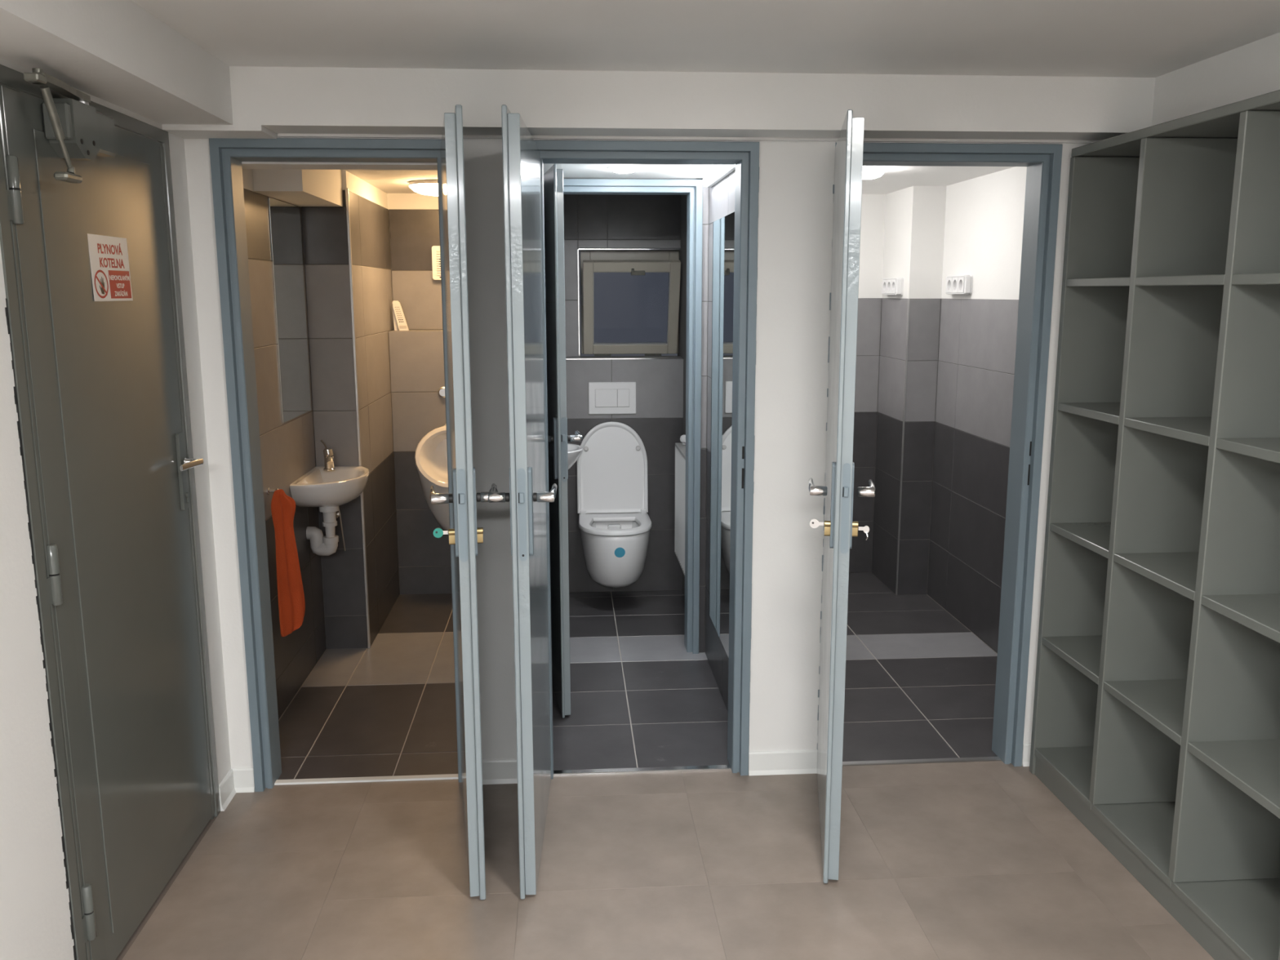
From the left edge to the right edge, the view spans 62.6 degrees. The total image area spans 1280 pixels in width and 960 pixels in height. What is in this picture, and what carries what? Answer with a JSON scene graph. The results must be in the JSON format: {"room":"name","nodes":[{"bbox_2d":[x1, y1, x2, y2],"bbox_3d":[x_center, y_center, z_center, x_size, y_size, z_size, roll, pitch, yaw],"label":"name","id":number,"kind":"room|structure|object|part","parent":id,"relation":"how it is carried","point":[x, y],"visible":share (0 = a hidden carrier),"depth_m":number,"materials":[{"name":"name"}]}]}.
{"room":"hallway","nodes":[
{"label":"hallway","id":0,"kind":"room"},
{"bbox_2d":[0,57,325,959],"bbox_3d":[-1.192,0.364,0.739,0.100,2.187,7.791,-1,10,-4],"label":"wall","id":1,"kind":"structure","parent":0,"point":[35,922],"depth_m":2.26,"materials":[{"name":"white paint"}]},
{"bbox_2d":[0,64,220,959],"bbox_3d":[-1.268,0.115,2.617,0.110,2.018,0.948,-1,10,-4],"label":"door","id":2,"kind":"structure","parent":1,"relation":"in","point":[101,392],"depth_m":2.51,"materials":[{"name":"grey metal"}]},
{"bbox_2d":[22,67,116,182],"bbox_3d":[-1.217,-0.737,2.259,0.080,0.205,0.435,-1,10,-4],"label":"door closer","id":3,"kind":"object","parent":2,"relation":"attached to","point":[74,129],"depth_m":2.24,"materials":[{"name":"grey metal"}]},
{"bbox_3d":[-1.182,-0.715,2.134,0.017,0.150,0.091,-1,10,-4],"label":"closer rod","id":4,"kind":"part","parent":3,"relation":"part of","materials":[{"name":"paint"}]},
{"bbox_3d":[-1.210,-0.818,2.198,0.031,0.019,0.279,-2,10,-10],"label":"closer arm","id":5,"kind":"part","parent":3,"relation":"part of","materials":[{"name":"paint"}]},
{"bbox_2d":[87,233,133,301],"bbox_3d":[-1.272,-0.508,2.530,0.003,0.153,0.218,-1,10,-4],"label":"warning sign","id":6,"kind":"object","parent":2,"relation":"attached to","point":[108,255],"visible":1,"depth_m":2.52,"materials":[{"name":"white plastic"}]},
{"bbox_2d":[99,276,104,294],"bbox_3d":[-1.266,-0.457,2.477,0.001,0.041,0.029,-2,10,-4],"label":"print","id":7,"kind":"object","parent":6,"relation":"attached to","point":[103,283],"depth_m":2.48},
{"bbox_3d":[-1.274,-0.479,2.578,0.001,0.067,0.121,-2,10,-4],"label":"red panel","id":8,"kind":"part","parent":6,"relation":"part of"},
{"bbox_3d":[-1.273,0.121,2.637,0.004,1.830,0.617,-1,10,-4],"label":"panel","id":9,"kind":"part","parent":2,"relation":"part of","materials":[{"name":"grey metal"}]},
{"bbox_3d":[-1.264,-0.043,2.938,0.053,0.025,0.130,-1,10,-4],"label":"handle","id":10,"kind":"part","parent":2,"relation":"part of","materials":[{"name":"silver metal"}]},
{"bbox_2d":[0,0,233,124],"bbox_3d":[-0.995,-0.503,-0.195,0.190,0.153,6.234,-1,10,-4],"label":"beam","id":11,"kind":"structure","parent":1,"relation":"attached to","point":[117,52],"depth_m":2.24,"materials":[{"name":"white paint"}]},
{"bbox_2d":[218,768,235,811],"bbox_3d":[-1.300,0.976,3.317,0.016,0.078,0.131,-1,10,-4],"label":"baseboard","id":12,"kind":"structure","parent":1,"relation":"attached to","point":[227,791],"depth_m":3.31,"materials":[{"name":"white plastic"}]},
{"bbox_2d":[266,487,279,494],"bbox_3d":[-1.343,0.041,3.857,0.040,0.028,0.028,-1,10,-4],"label":"towel hook","id":13,"kind":"object","parent":1,"relation":"attached to","point":[268,491],"visible":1,"depth_m":3.85,"materials":[{"name":"silver metal"}]},
{"bbox_2d":[271,488,305,636],"bbox_3d":[-1.306,0.298,3.934,0.024,0.551,0.187,2,10,13],"label":"hand towel","id":14,"kind":"object","parent":13,"relation":"hanging from","point":[291,595],"visible":1,"depth_m":3.90,"materials":[{"name":"orange fabric"}]},
{"bbox_2d":[268,197,311,422],"bbox_3d":[-1.394,-0.674,4.208,0.004,0.845,0.453,-1,10,-4],"label":"wall mirror","id":15,"kind":"object","parent":1,"relation":"attached to","point":[284,217],"visible":1,"depth_m":4.18,"materials":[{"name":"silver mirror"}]},
{"bbox_2d":[252,168,342,206],"bbox_3d":[-1.308,-1.159,4.064,0.171,0.148,0.691,-1,10,-4],"label":"beam","id":16,"kind":"structure","parent":1,"relation":"attached to","point":[302,188],"depth_m":3.85,"materials":[{"name":"white paint"}]},
{"bbox_2d":[289,440,368,555],"bbox_3d":[-1.271,0.087,4.400,0.263,0.471,0.450,-1,10,-4],"label":"basin","id":17,"kind":"object","parent":1,"relation":"attached to","point":[329,486],"visible":1,"depth_m":4.39,"materials":[{"name":"white ceramic"}]},
{"bbox_2d":[320,440,336,471],"bbox_3d":[-1.330,-0.100,4.469,0.078,0.126,0.147,-1,10,-4],"label":"faucet","id":18,"kind":"object","parent":17,"relation":"on","point":[329,464],"depth_m":4.48,"materials":[{"name":"silver metal"}]},
{"bbox_3d":[-1.260,0.209,4.447,0.006,0.191,0.030,6,12,31],"label":"pop rod","id":19,"kind":"part","parent":17,"relation":"part of","materials":[{"name":"silver metal"}]},
{"bbox_2d":[300,190,399,648],"bbox_3d":[-1.385,-0.321,5.103,0.255,2.004,1.089,-1,10,-4],"label":"pillar","id":20,"kind":"structure","parent":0,"point":[324,228],"depth_m":4.68,"materials":[{"name":"grey tile"}]},
{"bbox_2d":[345,187,370,648],"bbox_3d":[-1.226,-0.232,4.580,0.012,2.012,0.012,-1,10,-4],"label":"trim","id":21,"kind":"structure","parent":20,"relation":"attached to","point":[347,200],"depth_m":4.55,"materials":[{"name":"silver metal"}]},
{"bbox_2d":[341,170,387,208],"bbox_3d":[-1.391,-1.375,4.920,0.249,0.136,1.080,-1,10,-4],"label":"pillar","id":22,"kind":"structure","parent":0,"point":[355,184],"depth_m":4.78,"materials":[{"name":"white paint"}]},
{"bbox_2d":[341,169,437,193],"bbox_3d":[-0.975,-1.322,4.394,1.005,0.057,2.190,-1,10,-4],"label":"ceiling","id":23,"kind":"structure","parent":0,"point":[389,181],"depth_m":4.67,"materials":[{"name":"white paint"}]},
{"bbox_2d":[408,179,438,195],"bbox_3d":[-0.936,-1.350,4.885,0.266,0.060,0.266,-1,10,-4],"label":"ceiling light","id":24,"kind":"object","parent":23,"relation":"attached to","point":[425,187],"visible":0.49,"depth_m":4.78,"materials":[{"name":"white plastic"}]},
{"bbox_2d":[386,193,683,595],"bbox_3d":[-0.510,-0.476,5.580,1.577,2.140,0.300,-1,10,-4],"label":"wall","id":25,"kind":"structure","parent":0,"point":[590,220],"depth_m":5.48,"materials":[{"name":"grey tile"}]},
{"bbox_2d":[392,300,408,330],"bbox_3d":[-1.234,-0.848,5.430,0.079,0.152,0.054,-1,10,-4],"label":"air freshener","id":26,"kind":"object","parent":25,"relation":"on","point":[399,320],"visible":1,"depth_m":5.41,"materials":[{"name":"white plastic"}]},
{"bbox_2d":[414,423,449,530],"bbox_3d":[-0.960,0.014,5.372,0.352,0.600,0.264,-1,10,-4],"label":"urinal","id":27,"kind":"object","parent":25,"relation":"attached to","point":[431,452],"visible":0.36,"depth_m":5.33,"materials":[{"name":"white ceramic"}]},
{"bbox_2d":[431,245,440,279],"bbox_3d":[-0.990,-1.127,5.462,0.172,0.172,0.035,-1,10,-4],"label":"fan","id":28,"kind":"object","parent":25,"relation":"attached to","point":[436,260],"visible":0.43,"depth_m":5.44,"materials":[{"name":"white plastic"}]},
{"bbox_2d":[438,386,444,397],"bbox_3d":[-1.012,-0.451,5.413,0.055,0.055,0.016,-1,10,-4],"label":"button","id":29,"kind":"object","parent":25,"relation":"attached to","point":[442,390],"visible":0.58,"depth_m":5.41,"materials":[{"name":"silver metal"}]},
{"bbox_2d":[588,382,635,414],"bbox_3d":[-0.143,-0.424,5.454,0.247,0.166,0.016,-1,10,-4],"label":"flush plate","id":30,"kind":"object","parent":25,"relation":"attached to","point":[604,397],"visible":1,"depth_m":5.45,"materials":[{"name":"white plastic"}]},
{"bbox_2d":[577,422,652,587],"bbox_3d":[-0.128,0.136,5.311,0.371,0.811,0.490,-1,10,-4],"label":"toilet","id":31,"kind":"object","parent":25,"relation":"attached to","point":[615,523],"visible":1,"depth_m":5.47,"materials":[{"name":"white ceramic"}]},
{"bbox_3d":[-0.144,-0.066,5.488,0.368,0.476,0.028,-1,5,-4],"label":"lid","id":32,"kind":"part","parent":31,"relation":"part of","materials":[{"name":"white plastic"}]},
{"bbox_3d":[-0.126,0.374,5.356,0.354,0.287,0.485,-1,10,-4],"label":"bowl","id":33,"kind":"part","parent":31,"relation":"part of","materials":[{"name":"white ceramic"}]},
{"bbox_3d":[-0.125,0.221,5.302,0.368,0.026,0.442,-1,10,-4],"label":"seat","id":34,"kind":"part","parent":31,"relation":"part of","materials":[{"name":"white plastic"}]},
{"bbox_2d":[565,357,683,359],"bbox_3d":[-0.142,-0.625,5.429,0.759,0.009,0.011,-1,10,-4],"label":"trim","id":35,"kind":"structure","parent":25,"relation":"attached to","point":[602,358],"depth_m":5.43,"materials":[{"name":"silver metal"}]},
{"bbox_2d":[577,248,680,356],"bbox_3d":[-0.051,-0.934,5.543,0.553,0.560,0.011,-1,10,-4],"label":"trim","id":36,"kind":"structure","parent":25,"relation":"attached to","point":[578,249],"depth_m":5.50,"materials":[{"name":"silver metal"}]},
{"bbox_2d":[580,250,680,355],"bbox_3d":[-0.047,-0.927,5.533,0.524,0.553,0.259,-1,10,-4],"label":"window","id":37,"kind":"structure","parent":25,"relation":"in","point":[629,300],"depth_m":5.52,"materials":[{"name":"beige plastic"}]},
{"bbox_3d":[-0.304,-0.969,5.527,0.011,0.066,0.133,-1,30,-4],"label":"stay arm","id":38,"kind":"part","parent":37,"relation":"part of","materials":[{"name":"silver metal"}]},
{"bbox_3d":[-0.047,-0.902,5.518,0.400,0.403,0.006,-1,30,-4],"label":"pane","id":39,"kind":"part","parent":37,"relation":"part of","materials":[{"name":"clear glass"}]},
{"bbox_2d":[542,163,719,178],"bbox_3d":[-0.043,-1.185,3.791,0.869,0.079,1.130,-1,10,-4],"label":"ceiling","id":40,"kind":"structure","parent":0,"point":[570,171],"depth_m":4.07,"materials":[{"name":"white paint"}]},
{"bbox_2d":[607,165,640,173],"bbox_3d":[-0.060,-1.163,3.952,0.123,0.020,0.123,-1,10,-4],"label":"recessed light","id":41,"kind":"object","parent":40,"relation":"in","point":[618,169],"visible":1,"depth_m":3.92,"materials":[{"name":"white plastic"}]},
{"bbox_2d":[610,167,636,173],"bbox_3d":[-0.060,-1.160,3.952,0.097,0.014,0.097,-1,10,-4],"label":"diffuser","id":42,"kind":"object","parent":41,"relation":"attached to","point":[618,170],"depth_m":3.92,"materials":[{"name":"white plastic"}]},
{"bbox_2d":[183,133,1088,768],"bbox_3d":[0.177,-0.107,3.362,3.240,2.190,0.120,-1,10,-4],"label":"wall","id":43,"kind":"structure","parent":0,"point":[797,178],"depth_m":3.28,"materials":[{"name":"white paint"}]},
{"bbox_2d":[232,767,254,792],"bbox_3d":[-1.274,0.964,3.382,0.066,0.078,0.016,-1,10,-4],"label":"baseboard","id":44,"kind":"structure","parent":43,"relation":"attached to","point":[243,777],"depth_m":3.38,"materials":[{"name":"white plastic"}]},
{"bbox_2d":[241,161,437,170],"bbox_3d":[-0.944,-1.057,3.248,0.905,0.176,0.142,-1,10,-4],"label":"trim","id":45,"kind":"structure","parent":43,"relation":"attached to","point":[245,165],"depth_m":3.24,"materials":[{"name":"white paint"}]},
{"bbox_2d":[208,104,497,900],"bbox_3d":[-0.696,0.022,3.117,1.105,2.024,0.564,8,13,37],"label":"door","id":46,"kind":"structure","parent":43,"relation":"in","point":[227,156],"depth_m":3.09,"materials":[{"name":"blue paint"}]},
{"bbox_3d":[-0.512,0.037,2.683,0.048,0.030,0.132,-2,10,-11],"label":"handle","id":47,"kind":"part","parent":46,"relation":"part of","materials":[{"name":"silver metal"}]},
{"bbox_2d":[433,528,448,537],"bbox_3d":[-0.502,0.133,2.648,0.036,0.025,0.005,-2,10,-11],"label":"key","id":48,"kind":"object","parent":46,"relation":"attached to","point":[437,532],"visible":1,"depth_m":2.65,"materials":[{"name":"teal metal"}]},
{"bbox_3d":[-0.390,0.032,2.708,0.048,0.030,0.132,-2,10,-11],"label":"handle","id":49,"kind":"part","parent":46,"relation":"part of","materials":[{"name":"silver metal"}]},
{"bbox_2d":[274,773,457,785],"bbox_3d":[-0.895,0.987,3.465,0.600,0.010,0.028,-1,10,-4],"label":"trim","id":50,"kind":"structure","parent":43,"relation":"attached to","point":[446,776],"depth_m":3.46,"materials":[{"name":"silver metal"}]},
{"bbox_2d":[481,759,517,784],"bbox_3d":[-0.441,0.953,3.438,0.208,0.078,0.016,-1,10,-4],"label":"baseboard","id":51,"kind":"structure","parent":43,"relation":"attached to","point":[497,771],"depth_m":3.44,"materials":[{"name":"white plastic"}]},
{"bbox_2d":[488,104,759,899],"bbox_3d":[-0.013,0.038,3.019,0.790,2.024,0.818,-1,10,-4],"label":"door","id":52,"kind":"structure","parent":43,"relation":"in","point":[529,495],"depth_m":3.06,"materials":[{"name":"blue paint"}]},
{"bbox_3d":[-0.362,0.033,2.702,0.048,0.030,0.132,0,10,-1],"label":"handle","id":53,"kind":"part","parent":52,"relation":"part of","materials":[{"name":"silver metal"}]},
{"bbox_3d":[-0.238,0.032,2.704,0.048,0.030,0.131,0,10,-1],"label":"handle","id":54,"kind":"part","parent":52,"relation":"part of","materials":[{"name":"silver metal"}]},
{"bbox_3d":[0.006,-0.022,3.358,0.704,2.024,0.134,-1,10,-4],"label":"frame","id":55,"kind":"part","parent":52,"relation":"part of","materials":[{"name":"blue paint"}]},
{"bbox_2d":[553,764,731,775],"bbox_3d":[0.009,0.974,3.527,0.600,0.011,0.028,-1,10,-4],"label":"trim","id":56,"kind":"structure","parent":43,"relation":"attached to","point":[713,767],"depth_m":3.52,"materials":[{"name":"silver metal"}]},
{"bbox_2d":[161,66,1155,140],"bbox_3d":[0.085,-1.073,3.038,2.800,0.168,0.166,-1,10,-4],"label":"beam","id":57,"kind":"structure","parent":43,"relation":"attached to","point":[267,102],"depth_m":2.96,"materials":[{"name":"white paint"}]},
{"bbox_2d":[278,133,1099,143],"bbox_3d":[0.205,-1.017,3.135,2.510,0.008,0.012,-1,10,-4],"label":"trim","id":58,"kind":"structure","parent":43,"relation":"attached to","point":[356,135],"depth_m":3.13,"materials":[{"name":"white paint"}]},
{"bbox_2d":[748,749,817,775],"bbox_3d":[0.477,0.940,3.501,0.232,0.078,0.016,-1,10,-4],"label":"baseboard","id":59,"kind":"structure","parent":43,"relation":"attached to","point":[781,762],"depth_m":3.50,"materials":[{"name":"white plastic"}]},
{"bbox_2d":[842,756,1001,765],"bbox_3d":[0.939,0.962,3.592,0.596,0.009,0.024,-1,10,-4],"label":"threshold","id":60,"kind":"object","parent":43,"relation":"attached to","point":[980,758],"depth_m":3.59,"materials":[{"name":"silver metal"}]},
{"bbox_2d":[808,109,1062,883],"bbox_3d":[0.742,0.002,3.218,1.136,2.024,0.537,-10,14,-44],"label":"door","id":61,"kind":"structure","parent":43,"relation":"in","point":[1042,162],"depth_m":3.21,"materials":[{"name":"blue paint"}]},
{"bbox_2d":[809,518,823,528],"bbox_3d":[0.461,0.114,2.745,0.036,0.025,0.005,1,10,7],"label":"key","id":62,"kind":"object","parent":61,"relation":"attached to","point":[814,523],"visible":1,"depth_m":2.74,"materials":[{"name":"silver metal"}]},
{"bbox_3d":[0.469,0.018,2.780,0.048,0.030,0.131,1,10,8],"label":"handle","id":63,"kind":"part","parent":61,"relation":"part of","materials":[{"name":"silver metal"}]},
{"bbox_2d":[858,525,869,540],"bbox_3d":[0.581,0.138,2.731,0.028,0.039,0.010,1,10,8],"label":"key","id":64,"kind":"object","parent":61,"relation":"attached to","point":[866,529],"visible":1,"depth_m":2.73,"materials":[{"name":"silver metal"}]},
{"bbox_3d":[0.592,0.020,2.763,0.048,0.030,0.131,1,10,8],"label":"handle","id":65,"kind":"part","parent":61,"relation":"part of","materials":[{"name":"silver metal"}]},
{"bbox_2d":[1022,742,1031,766],"bbox_3d":[1.397,0.927,3.563,0.207,0.078,0.016,-1,10,-4],"label":"baseboard","id":66,"kind":"structure","parent":43,"relation":"attached to","point":[1026,746],"depth_m":3.56,"materials":[{"name":"white plastic"}]},
{"bbox_2d":[563,177,709,652],"bbox_3d":[-0.085,-0.279,4.526,0.755,2.120,0.102,-1,10,-4],"label":"door frame","id":67,"kind":"structure","parent":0,"point":[705,190],"depth_m":4.49,"materials":[{"name":"grey metal"}]},
{"bbox_2d":[543,164,702,718],"bbox_3d":[-0.069,-0.178,4.192,0.704,2.038,0.812,-1,10,-4],"label":"door","id":68,"kind":"structure","parent":67,"relation":"in","point":[555,186],"depth_m":4.11,"materials":[{"name":"blue paint"}]},
{"bbox_3d":[-0.358,-0.159,3.876,0.048,0.030,0.131,-2,10,-11],"label":"handle","id":69,"kind":"part","parent":68,"relation":"part of","materials":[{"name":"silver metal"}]},
{"bbox_3d":[-0.243,-0.163,3.899,0.048,0.030,0.132,-2,10,-11],"label":"handle","id":70,"kind":"part","parent":68,"relation":"part of","materials":[{"name":"silver metal"}]},
{"bbox_2d":[115,572,1214,959],"bbox_3d":[0.267,1.349,1.601,3.400,0.060,8.938,-1,10,-4],"label":"floor","id":71,"kind":"structure","parent":0,"point":[967,860],"depth_m":3.11,"materials":[{"name":"brown"}]},
{"bbox_2d":[1029,89,1279,959],"bbox_3d":[1.567,0.205,2.127,0.364,2.003,2.503,-1,10,-4],"label":"cubby shelf","id":72,"kind":"object","parent":71,"relation":"on","point":[1156,716],"visible":1,"depth_m":2.83,"materials":[{"name":"grey wood"}]},
{"bbox_2d":[131,0,1279,77],"bbox_3d":[0.421,-0.648,0.025,3.250,0.050,6.520,-1,10,-4],"label":"ceiling","id":73,"kind":"structure","parent":0,"point":[1121,38],"depth_m":2.52,"materials":[{"name":"white paint"}]},
{"bbox_2d":[677,169,735,711],"bbox_3d":[0.314,-0.295,4.611,0.070,2.120,2.380,-1,10,-4],"label":"wall","id":74,"kind":"structure","parent":0,"point":[722,194],"depth_m":4.43,"materials":[{"name":"white paint"}]},
{"bbox_2d":[674,435,685,575],"bbox_3d":[0.230,0.109,4.972,0.079,0.606,0.499,-1,10,-4],"label":"radiator","id":75,"kind":"object","parent":74,"relation":"attached to","point":[680,447],"visible":0.5,"depth_m":5.01,"materials":[{"name":"white metal"}]},
{"bbox_2d":[675,442,685,460],"bbox_3d":[0.222,-0.132,4.929,0.065,0.017,0.496,-1,10,-4],"label":"grille","id":76,"kind":"object","parent":75,"relation":"attached to","point":[680,447],"depth_m":5.00,"materials":[{"name":"grey"}]},
{"bbox_3d":[0.214,-0.195,5.080,0.044,0.046,0.044,-1,10,-4],"label":"thermostat knob","id":77,"kind":"part","parent":75,"relation":"part of","materials":[{"name":"white plastic"}]},
{"bbox_2d":[702,164,735,187],"bbox_3d":[0.303,-1.120,3.781,0.040,0.040,0.980,-1,10,-4],"label":"wall light","id":78,"kind":"object","parent":74,"relation":"attached to","point":[721,171],"visible":0.54,"depth_m":3.90,"materials":[{"name":"white plastic"}]},
{"bbox_2d":[709,211,734,657],"bbox_3d":[0.326,-0.151,3.907,0.005,1.628,0.885,-1,10,-4],"label":"wall mirror","id":79,"kind":"object","parent":74,"relation":"attached to","point":[723,228],"visible":0.58,"depth_m":4.04,"materials":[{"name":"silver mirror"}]},
{"bbox_2d":[848,194,885,573],"bbox_3d":[0.850,-0.523,5.828,0.958,2.140,0.060,-1,10,-4],"label":"wall","id":80,"kind":"structure","parent":0,"point":[869,309],"depth_m":5.81,"materials":[{"name":"grey tile"}]},
{"bbox_2d":[871,297,941,595],"bbox_3d":[1.423,-0.198,5.693,0.175,1.545,0.518,-1,10,-4],"label":"column","id":81,"kind":"structure","parent":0,"point":[924,322],"depth_m":5.50,"materials":[{"name":"grey tile"}]},
{"bbox_2d":[895,298,910,595],"bbox_3d":[1.356,-0.152,5.435,0.008,1.545,0.008,-1,10,-4],"label":"trim","id":82,"kind":"structure","parent":81,"relation":"attached to","point":[908,300],"depth_m":5.43,"materials":[{"name":"silver metal"}]},
{"bbox_2d":[881,186,946,298],"bbox_3d":[1.418,-1.252,5.506,0.167,0.594,0.517,-1,10,-4],"label":"column","id":83,"kind":"structure","parent":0,"point":[915,215],"depth_m":5.28,"materials":[{"name":"white paint"}]},
{"bbox_2d":[881,277,903,295],"bbox_3d":[1.324,-1.001,5.447,0.035,0.088,0.363,-1,10,-4],"label":"socket","id":84,"kind":"object","parent":83,"relation":"attached to","point":[893,286],"visible":1,"depth_m":5.44,"materials":[{"name":"white plastic"}]},
{"bbox_2d":[862,165,1014,194],"bbox_3d":[0.994,-1.349,4.490,1.287,0.044,2.418,-1,10,-4],"label":"ceiling","id":85,"kind":"structure","parent":0,"point":[894,178],"depth_m":4.79,"materials":[{"name":"white paint"}]},
{"bbox_2d":[862,166,884,179],"bbox_3d":[0.971,-1.305,4.488,0.143,0.042,0.143,-1,10,-4],"label":"light","id":86,"kind":"object","parent":85,"relation":"attached to","point":[868,172],"visible":0.66,"depth_m":4.43,"materials":[{"name":"white plastic"}]},
{"bbox_2d":[927,166,1026,653],"bbox_3d":[1.602,-0.326,4.716,0.070,2.140,2.418,-1,10,-4],"label":"wall","id":87,"kind":"structure","parent":0,"point":[977,345],"depth_m":4.87,"materials":[{"name":"grey tile"}]},
{"bbox_2d":[945,275,973,294],"bbox_3d":[1.524,-0.923,4.977,0.035,0.088,0.344,-1,10,-4],"label":"socket","id":88,"kind":"object","parent":87,"relation":"attached to","point":[957,284],"visible":1,"depth_m":4.96,"materials":[{"name":"white plastic"}]},
{"bbox_3d":[1.944,0.443,0.265,0.110,2.187,6.400,-1,10,-4],"label":"wall","id":89,"kind":"structure","parent":0,"visible":0},
{"bbox_2d":[1151,32,1279,125],"bbox_3d":[1.792,-0.542,0.079,0.190,0.182,6.400,-1,10,-4],"label":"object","id":90,"kind":"structure","parent":89,"relation":"attached to","point":[1252,69],"depth_m":2.74,"materials":[{"name":"white paint"}]},
{"bbox_3d":[-0.488,-0.284,4.557,0.060,2.120,2.380,-1,10,-4],"label":"wall","id":91,"kind":"structure","parent":0,"visible":0},
{"bbox_2d":[567,443,583,469],"bbox_3d":[-0.371,-0.137,4.907,0.216,0.228,0.350,-1,10,-4],"label":"basin","id":92,"kind":"object","parent":91,"relation":"attached to","point":[574,451],"visible":0.27,"depth_m":4.85,"materials":[{"name":"white ceramic"}]}
]}

